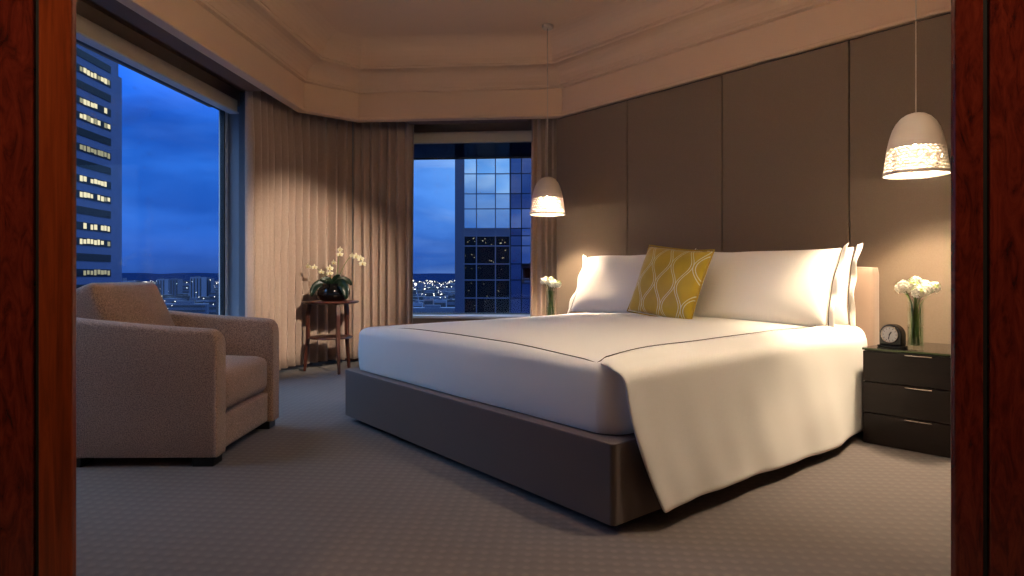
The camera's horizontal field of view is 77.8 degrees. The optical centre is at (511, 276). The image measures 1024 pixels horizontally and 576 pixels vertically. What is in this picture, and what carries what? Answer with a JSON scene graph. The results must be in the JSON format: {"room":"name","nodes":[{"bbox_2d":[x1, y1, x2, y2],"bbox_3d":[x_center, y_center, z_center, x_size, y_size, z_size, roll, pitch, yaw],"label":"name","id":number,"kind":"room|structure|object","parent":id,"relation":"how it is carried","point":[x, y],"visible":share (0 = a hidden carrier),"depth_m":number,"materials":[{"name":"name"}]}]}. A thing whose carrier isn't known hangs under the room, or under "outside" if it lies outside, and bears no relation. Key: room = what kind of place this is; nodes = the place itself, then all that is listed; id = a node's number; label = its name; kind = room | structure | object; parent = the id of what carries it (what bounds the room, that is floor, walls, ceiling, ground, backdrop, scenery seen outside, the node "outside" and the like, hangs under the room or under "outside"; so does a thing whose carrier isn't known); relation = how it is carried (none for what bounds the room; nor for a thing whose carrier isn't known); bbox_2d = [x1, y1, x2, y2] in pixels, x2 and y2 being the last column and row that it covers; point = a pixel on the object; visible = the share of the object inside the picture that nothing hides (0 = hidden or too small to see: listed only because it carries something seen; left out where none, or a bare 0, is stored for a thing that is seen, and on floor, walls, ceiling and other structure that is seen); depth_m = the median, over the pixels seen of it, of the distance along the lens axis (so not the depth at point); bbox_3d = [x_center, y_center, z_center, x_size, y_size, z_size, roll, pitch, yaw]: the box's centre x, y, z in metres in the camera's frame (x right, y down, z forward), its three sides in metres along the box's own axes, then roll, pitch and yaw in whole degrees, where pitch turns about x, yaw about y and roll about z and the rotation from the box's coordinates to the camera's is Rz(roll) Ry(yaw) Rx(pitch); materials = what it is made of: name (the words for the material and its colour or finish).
{"room":"hotel room","nodes":[
{"label":"hotel room","id":0,"kind":"room"},
{"bbox_2d":[228,92,353,316],"bbox_3d":[-2.007,-0.400,6.499,1.225,2.600,1.465,0,0,5],"label":"wall","id":1,"kind":"structure","parent":0,"point":[236,122],"depth_m":5.83,"materials":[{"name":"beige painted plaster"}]},
{"bbox_2d":[245,91,351,369],"bbox_3d":[-2.059,-0.417,6.052,0.269,2.545,1.431,0,0,22],"label":"curtain","id":2,"kind":"object","parent":1,"relation":"hanging from","point":[298,166],"visible":0.82,"depth_m":6.06,"materials":[{"name":"fabric"}]},
{"bbox_2d":[352,122,413,358],"bbox_3d":[-1.354,-0.417,6.657,0.656,2.545,0.115,0,0,0],"label":"curtain","id":3,"kind":"object","parent":1,"relation":"hanging from","point":[383,152],"visible":0.75,"depth_m":6.65,"materials":[{"name":"fabric"}]},
{"bbox_2d":[413,318,486,323],"bbox_3d":[-0.033,-0.400,7.041,2.620,2.600,0.270,0,0,5],"label":"wall","id":4,"kind":"structure","parent":0,"point":[415,320],"depth_m":6.97,"materials":[{"name":"brown paint"}]},
{"bbox_2d":[318,358,358,361],"bbox_3d":[-1.136,0.855,6.659,2.856,0.090,0.848,0,0,-16],"label":"baseboard","id":5,"kind":"structure","parent":4,"relation":"attached to","point":[351,359],"depth_m":6.82,"materials":[{"name":"brown"}]},
{"bbox_2d":[413,313,529,318],"bbox_3d":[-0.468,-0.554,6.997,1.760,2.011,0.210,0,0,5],"label":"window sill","id":6,"kind":"structure","parent":4,"relation":"in","point":[415,315],"depth_m":7.00,"materials":[{"name":"silver metal"}]},
{"bbox_2d":[414,120,531,132],"bbox_3d":[-0.463,-1.630,7.067,1.760,0.140,0.290,0,0,5],"label":"trim","id":7,"kind":"structure","parent":4,"relation":"attached to","point":[513,126],"depth_m":6.92,"materials":[{"name":"brown paint"}]},
{"bbox_2d":[414,130,531,159],"bbox_3d":[-0.476,-1.433,6.904,1.720,0.285,0.083,0,0,5],"label":"roller blind","id":8,"kind":"object","parent":4,"relation":"attached to","point":[474,144],"visible":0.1,"depth_m":6.90,"materials":[{"name":"black fabric"}]},
{"bbox_2d":[76,360,950,575],"bbox_3d":[0.595,1.025,2.359,9.200,0.250,10.000,0,0,5],"label":"floor","id":9,"kind":"structure","parent":0,"point":[323,490],"depth_m":2.38,"materials":[{"name":"carpet"}]},
{"bbox_2d":[76,282,278,466],"bbox_3d":[-1.846,0.464,3.418,0.880,0.872,0.860,0,0,-1],"label":"armchair","id":10,"kind":"object","parent":9,"relation":"on","point":[153,380],"visible":0.94,"depth_m":3.00,"materials":[{"name":"fabric"}]},
{"bbox_2d":[76,282,174,325],"bbox_3d":[-2.061,0.268,3.413,0.280,0.478,0.600,-24,1,-1],"label":"cushion","id":11,"kind":"object","parent":10,"relation":"on","point":[130,302],"depth_m":3.26,"materials":[{"name":"fabric"}]},
{"bbox_2d":[226,355,266,408],"bbox_3d":[-1.754,0.568,3.420,0.684,0.280,0.632,0,0,-1],"label":"seat cushion","id":12,"kind":"object","parent":10,"relation":"on","point":[246,375],"depth_m":3.43,"materials":[{"name":"fabric"}]},
{"bbox_2d":[302,300,358,374],"bbox_3d":[-1.730,0.564,6.062,0.524,0.672,0.524,0,0,5],"label":"side table","id":13,"kind":"object","parent":9,"relation":"on","point":[337,336],"visible":0.95,"depth_m":6.03,"materials":[{"name":"red wood"}]},
{"bbox_2d":[309,334,352,339],"bbox_3d":[-1.730,0.576,6.062,0.410,0.018,0.410,0,0,5],"label":"shelf","id":14,"kind":"object","parent":13,"relation":"attached to","point":[332,336],"depth_m":5.94,"materials":[{"name":"red wood"}]},
{"bbox_2d":[315,284,349,300],"bbox_3d":[-1.710,0.144,6.051,0.326,0.166,0.326,0,0,5],"label":"bowl","id":15,"kind":"object","parent":13,"relation":"on","point":[326,292],"visible":0.69,"depth_m":5.92,"materials":[{"name":"black ceramic"}]},
{"bbox_2d":[306,247,365,298],"bbox_3d":[-1.659,-0.043,5.985,0.521,0.497,0.269,0,0,-26],"label":"orchid","id":16,"kind":"object","parent":15,"relation":"in","point":[342,281],"visible":0.98,"depth_m":5.99,"materials":[{"name":"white plant"}]},
{"bbox_2d":[345,267,878,525],"bbox_3d":[0.592,0.417,3.889,2.566,0.965,2.280,0,0,-40],"label":"bed","id":17,"kind":"object","parent":9,"relation":"on","point":[604,478],"visible":0.14,"depth_m":2.66,"materials":[{"name":"brown fabric"}]},
{"bbox_2d":[358,312,867,512],"bbox_3d":[0.580,0.558,3.803,2.325,0.596,2.335,0,0,-40],"label":"duvet","id":18,"kind":"object","parent":17,"relation":"on","point":[709,404],"visible":0.94,"depth_m":2.78,"materials":[{"name":"white fabric"}]},
{"bbox_2d":[567,249,695,313],"bbox_3d":[0.901,0.049,4.947,0.295,0.517,1.127,0,0,-40],"label":"pillow","id":19,"kind":"object","parent":18,"relation":"on","point":[605,284],"visible":0.59,"depth_m":4.99,"materials":[{"name":"white fabric"}]},
{"bbox_2d":[627,245,714,318],"bbox_3d":[1.048,0.036,4.242,0.233,0.528,0.610,0,0,-35],"label":"cushion","id":20,"kind":"object","parent":18,"relation":"on","point":[669,283],"visible":0.95,"depth_m":4.15,"materials":[{"name":"yellow fabric"}]},
{"bbox_2d":[601,324,867,512],"bbox_3d":[1.161,0.567,2.962,2.119,0.581,0.305,0,0,-40],"label":"drape","id":21,"kind":"object","parent":18,"relation":"hanging from","point":[706,416],"depth_m":2.63,"materials":[{"name":"white fabric"}]},
{"bbox_2d":[693,243,848,327],"bbox_3d":[1.577,0.052,4.058,0.302,0.510,1.040,0,0,-40],"label":"pillow","id":22,"kind":"object","parent":18,"relation":"on","point":[794,287],"visible":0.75,"depth_m":3.87,"materials":[{"name":"white fabric"}]},
{"bbox_2d":[714,243,862,326],"bbox_3d":[1.727,0.052,4.185,0.143,0.505,1.076,0,0,-40],"label":"pillow","id":23,"kind":"object","parent":18,"relation":"on","point":[840,310],"visible":0.15,"depth_m":3.82,"materials":[{"name":"white fabric"}]},
{"bbox_2d":[862,341,950,457],"bbox_3d":[2.288,0.641,3.420,0.566,0.518,0.536,0,0,-40],"label":"nightstand","id":24,"kind":"object","parent":9,"relation":"on","point":[907,393],"visible":0.62,"depth_m":3.28,"materials":[{"name":"brown paint"}]},
{"bbox_2d":[877,324,907,348],"bbox_3d":[2.066,0.319,3.443,0.068,0.126,0.128,0,0,-31],"label":"alarm clock","id":25,"kind":"object","parent":24,"relation":"on","point":[891,335],"visible":1,"depth_m":3.42,"materials":[{"name":"black"}]},
{"bbox_2d":[907,326,923,350],"bbox_3d":[2.114,0.251,3.320,0.074,0.262,0.074,0,0,-40],"label":"vase","id":26,"kind":"object","parent":24,"relation":"on","point":[910,326],"visible":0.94,"depth_m":3.31,"materials":[{"name":"clear glass"}]},
{"bbox_2d":[894,276,940,344],"bbox_3d":[2.101,0.174,3.327,0.197,0.361,0.216,0,0,-20],"label":"bouquet","id":27,"kind":"object","parent":26,"relation":"in","point":[918,287],"visible":1,"depth_m":3.30,"materials":[{"name":"white plant"}]},
{"bbox_3d":[0.405,0.641,5.640,0.566,0.518,0.536,0,0,-40],"label":"nightstand","id":28,"kind":"object","parent":9,"relation":"on","visible":0},
{"bbox_3d":[0.334,0.251,5.482,0.074,0.262,0.074,0,0,-40],"label":"vase","id":29,"kind":"object","parent":28,"relation":"on","visible":0},
{"bbox_2d":[540,276,561,314],"bbox_3d":[0.331,0.173,5.476,0.177,0.362,0.157,0,0,-14],"label":"bouquet","id":30,"kind":"object","parent":29,"relation":"in","point":[550,281],"visible":1,"depth_m":5.46,"materials":[{"name":"white plant"}]},
{"bbox_2d":[117,0,950,122],"bbox_3d":[0.714,-1.858,3.559,5.761,0.664,5.028,0,0,5],"label":"ceiling","id":31,"kind":"structure","parent":0,"point":[360,61],"depth_m":5.31,"materials":[{"name":"beige paint"}]},
{"bbox_2d":[81,0,531,119],"bbox_3d":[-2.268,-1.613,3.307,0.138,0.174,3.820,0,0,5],"label":"trim","id":32,"kind":"structure","parent":31,"relation":"attached to","point":[113,6],"depth_m":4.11,"materials":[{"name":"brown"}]},
{"bbox_2d":[407,119,526,124],"bbox_3d":[-0.445,-1.613,6.240,1.190,0.174,0.115,0,0,5],"label":"trim","id":33,"kind":"structure","parent":31,"relation":"attached to","point":[509,120],"depth_m":6.22,"materials":[{"name":"brown"}]},
{"bbox_2d":[530,23,564,216],"bbox_3d":[0.309,-1.364,5.519,0.309,1.649,0.309,0,0,5],"label":"pendant lamp","id":34,"kind":"object","parent":31,"relation":"hanging from","point":[547,193],"visible":1,"depth_m":5.43,"materials":[{"name":"painted metal"},{"name":"crystal glass"}]},
{"bbox_2d":[882,0,950,179],"bbox_3d":[2.146,-1.364,3.369,0.309,1.649,0.309,0,0,5],"label":"pendant lamp","id":35,"kind":"object","parent":31,"relation":"hanging from","point":[919,135],"visible":1,"depth_m":3.28,"materials":[{"name":"beige ceramic"}]},
{"bbox_2d":[556,12,950,343],"bbox_3d":[2.260,-0.400,4.556,0.800,2.600,4.726,0,0,-40],"label":"wall","id":36,"kind":"structure","parent":0,"point":[788,153],"depth_m":4.40,"materials":[{"name":"brown"}]},
{"bbox_2d":[530,119,556,316],"bbox_3d":[0.337,-0.417,6.401,0.307,2.545,0.097,0,0,10],"label":"curtain","id":37,"kind":"object","parent":36,"relation":"hanging from","point":[543,229],"visible":0.42,"depth_m":6.39,"materials":[{"name":"fabric"}]},
{"bbox_2d":[877,344,907,348],"bbox_3d":[2.066,0.376,3.443,0.068,0.012,0.128,0,0,-31],"label":"base","id":38,"kind":"object","parent":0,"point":[900,346],"depth_m":3.41,"materials":[{"name":"black"}]},
{"bbox_3d":[-2.851,-0.400,3.335,0.270,2.600,4.980,0,0,5],"label":"wall","id":39,"kind":"structure","parent":0,"visible":0},
{"bbox_2d":[76,39,227,315],"bbox_3d":[-2.718,-0.554,3.976,0.210,2.011,3.680,0,0,5],"label":"window","id":40,"kind":"structure","parent":39,"relation":"in","point":[223,116],"depth_m":5.77,"materials":[{"name":"silver metal"}]},
{"bbox_2d":[76,13,238,113],"bbox_3d":[-2.619,-1.514,3.893,0.082,0.120,3.530,0,0,5],"label":"roller blind","id":41,"kind":"object","parent":40,"relation":"attached to","point":[88,32],"visible":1,"depth_m":4.45,"materials":[{"name":"brown fabric"}]},
{"bbox_2d":[76,0,239,106],"bbox_3d":[-2.788,-1.630,3.982,0.290,0.140,3.680,0,0,5],"label":"trim","id":42,"kind":"structure","parent":39,"relation":"attached to","point":[83,9],"depth_m":4.59,"materials":[{"name":"brown paint"}]},
{"label":"outside","id":43,"kind":"structure","parent":0,"visible":0},
{"bbox_3d":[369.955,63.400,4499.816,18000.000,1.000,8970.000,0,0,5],"label":"ground","id":44,"kind":"structure","parent":43,"visible":0},
{"bbox_2d":[76,44,121,288],"bbox_3d":[-111.760,-24.600,138.778,26.160,175.000,46.120,0,0,-3],"label":"office tower","id":45,"kind":"structure","parent":44,"relation":"on","point":[98,82],"depth_m":152.22,"materials":[{"name":"concrete"}]},
{"bbox_2d":[122,278,136,281],"bbox_3d":[-260.347,31.775,424.570,11.924,62.250,9.939,0,0,0],"label":"office block","id":46,"kind":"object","parent":44,"relation":"on","point":[123,279],"visible":0.06,"depth_m":422.93,"materials":[{"name":"blue"}]},
{"bbox_2d":[157,278,167,294],"bbox_3d":[-830.441,32.816,1507.171,18.927,60.168,15.942,0,0,0],"label":"apartment tower","id":47,"kind":"structure","parent":44,"relation":"on","point":[163,282],"depth_m":1499.96,"materials":[{"name":"blue"}]},
{"bbox_2d":[168,278,182,296],"bbox_3d":[-883.556,33.053,1661.051,28.628,59.695,23.702,0,0,0],"label":"apartment tower","id":48,"kind":"structure","parent":44,"relation":"on","point":[175,286],"depth_m":1650.20,"materials":[{"name":"blue"}]},
{"bbox_2d":[183,284,189,293],"bbox_3d":[-929.810,41.806,1809.821,25.552,42.187,21.242,0,0,0],"label":"office block","id":49,"kind":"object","parent":44,"relation":"on","point":[186,288],"visible":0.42,"depth_m":1800.04,"materials":[{"name":"blue"}]},
{"bbox_2d":[166,301,208,313],"bbox_3d":[-507.775,50.138,989.600,72.650,25.524,20.800,0,0,0],"label":"office block","id":50,"kind":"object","parent":44,"relation":"on","point":[182,306],"visible":0.59,"depth_m":980.10,"materials":[{"name":"blue"}]},
{"bbox_2d":[175,301,193,303],"bbox_3d":[-509.592,39.556,988.000,25.428,4.359,8.000,0,0,0],"label":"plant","id":51,"kind":"object","parent":50,"relation":"on","point":[176,302],"depth_m":983.94,"materials":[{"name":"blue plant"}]},
{"bbox_2d":[190,276,206,297],"bbox_3d":[-697.791,30.450,1410.199,26.498,64.900,21.999,0,0,0],"label":"apartment tower","id":52,"kind":"structure","parent":44,"relation":"on","point":[198,284],"depth_m":1400.16,"materials":[{"name":"blue"}]},
{"bbox_2d":[207,277,213,296],"bbox_3d":[-688.497,31.578,1437.269,19.172,62.644,16.138,0,0,0],"label":"apartment tower","id":53,"kind":"structure","parent":44,"relation":"on","point":[210,281],"depth_m":1429.87,"materials":[{"name":"blue"}]},
{"bbox_2d":[209,291,218,314],"bbox_3d":[-330.678,39.283,702.691,7.729,47.234,6.983,0,0,0],"label":"office block","id":54,"kind":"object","parent":44,"relation":"on","point":[213,297],"visible":0.63,"depth_m":699.93,"materials":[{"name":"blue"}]},
{"bbox_2d":[122,273,454,281],"bbox_3d":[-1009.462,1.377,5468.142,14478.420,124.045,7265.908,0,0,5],"label":"hills","id":55,"kind":"structure","parent":44,"relation":"on","point":[440,277],"depth_m":6595.54,"materials":[{"name":"blue"}]},
{"bbox_2d":[129,280,454,306],"bbox_3d":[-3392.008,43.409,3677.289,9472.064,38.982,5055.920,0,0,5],"label":"roofs","id":56,"kind":"structure","parent":44,"relation":"on","point":[429,289],"depth_m":1908.66,"materials":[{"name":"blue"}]},
{"bbox_2d":[413,301,422,306],"bbox_3d":[-84.353,41.933,563.486,9.716,41.935,8.573,0,0,0],"label":"office block","id":57,"kind":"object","parent":44,"relation":"on","point":[416,304],"visible":0.2,"depth_m":559.95,"materials":[{"name":"blue"}]},
{"bbox_2d":[424,297,433,306],"bbox_3d":[-81.656,41.207,623.320,8.801,43.386,7.441,0,0,0],"label":"office block","id":58,"kind":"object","parent":44,"relation":"on","point":[428,301],"visible":0.3,"depth_m":619.96,"materials":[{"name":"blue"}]},
{"bbox_2d":[413,305,454,312],"bbox_3d":[-59.810,42.185,486.600,33.312,41.430,14.800,0,0,0],"label":"office block","id":59,"kind":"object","parent":44,"relation":"on","point":[428,308],"visible":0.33,"depth_m":480.00,"materials":[{"name":"blue"}]},
{"bbox_2d":[425,305,440,307],"bbox_3d":[-60.643,22.470,485.600,11.659,2.000,5.600,0,0,0],"label":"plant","id":60,"kind":"object","parent":59,"relation":"on","point":[426,306],"depth_m":482.82,"materials":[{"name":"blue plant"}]},
{"bbox_2d":[434,298,446,306],"bbox_3d":[-72.681,42.059,644.445,12.114,41.682,10.491,0,0,0],"label":"office block","id":61,"kind":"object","parent":44,"relation":"on","point":[443,303],"visible":0.25,"depth_m":639.95,"materials":[{"name":"blue"}]},
{"bbox_2d":[447,298,454,306],"bbox_3d":[-67.350,43.147,703.133,8.833,39.506,7.866,0,0,0],"label":"office block","id":62,"kind":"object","parent":44,"relation":"on","point":[450,303],"visible":0.25,"depth_m":699.93,"materials":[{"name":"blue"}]},
{"bbox_2d":[455,158,530,312],"bbox_3d":[6.684,21.182,74.582,23.186,83.436,30.060,0,0,2],"label":"glass tower","id":63,"kind":"structure","parent":44,"relation":"on","point":[493,196],"depth_m":59.89,"materials":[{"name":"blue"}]},
{"bbox_3d":[0.000,-0.670,-0.370,8.400,3.140,3.460,0,0,0],"label":"wall","id":64,"kind":"structure","parent":0,"visible":0},
{"bbox_2d":[0,0,75,575],"bbox_3d":[-1.050,-0.250,1.232,0.399,2.300,0.015,0,0,0],"label":"trim","id":65,"kind":"structure","parent":64,"relation":"attached to","point":[38,37],"depth_m":1.23,"materials":[{"name":"brown wood"}]},
{"bbox_2d":[951,0,1023,575],"bbox_3d":[1.053,-0.250,1.232,0.393,2.300,0.015,0,0,0],"label":"trim","id":66,"kind":"structure","parent":64,"relation":"attached to","point":[987,36],"depth_m":1.23,"materials":[{"name":"brown wood"}]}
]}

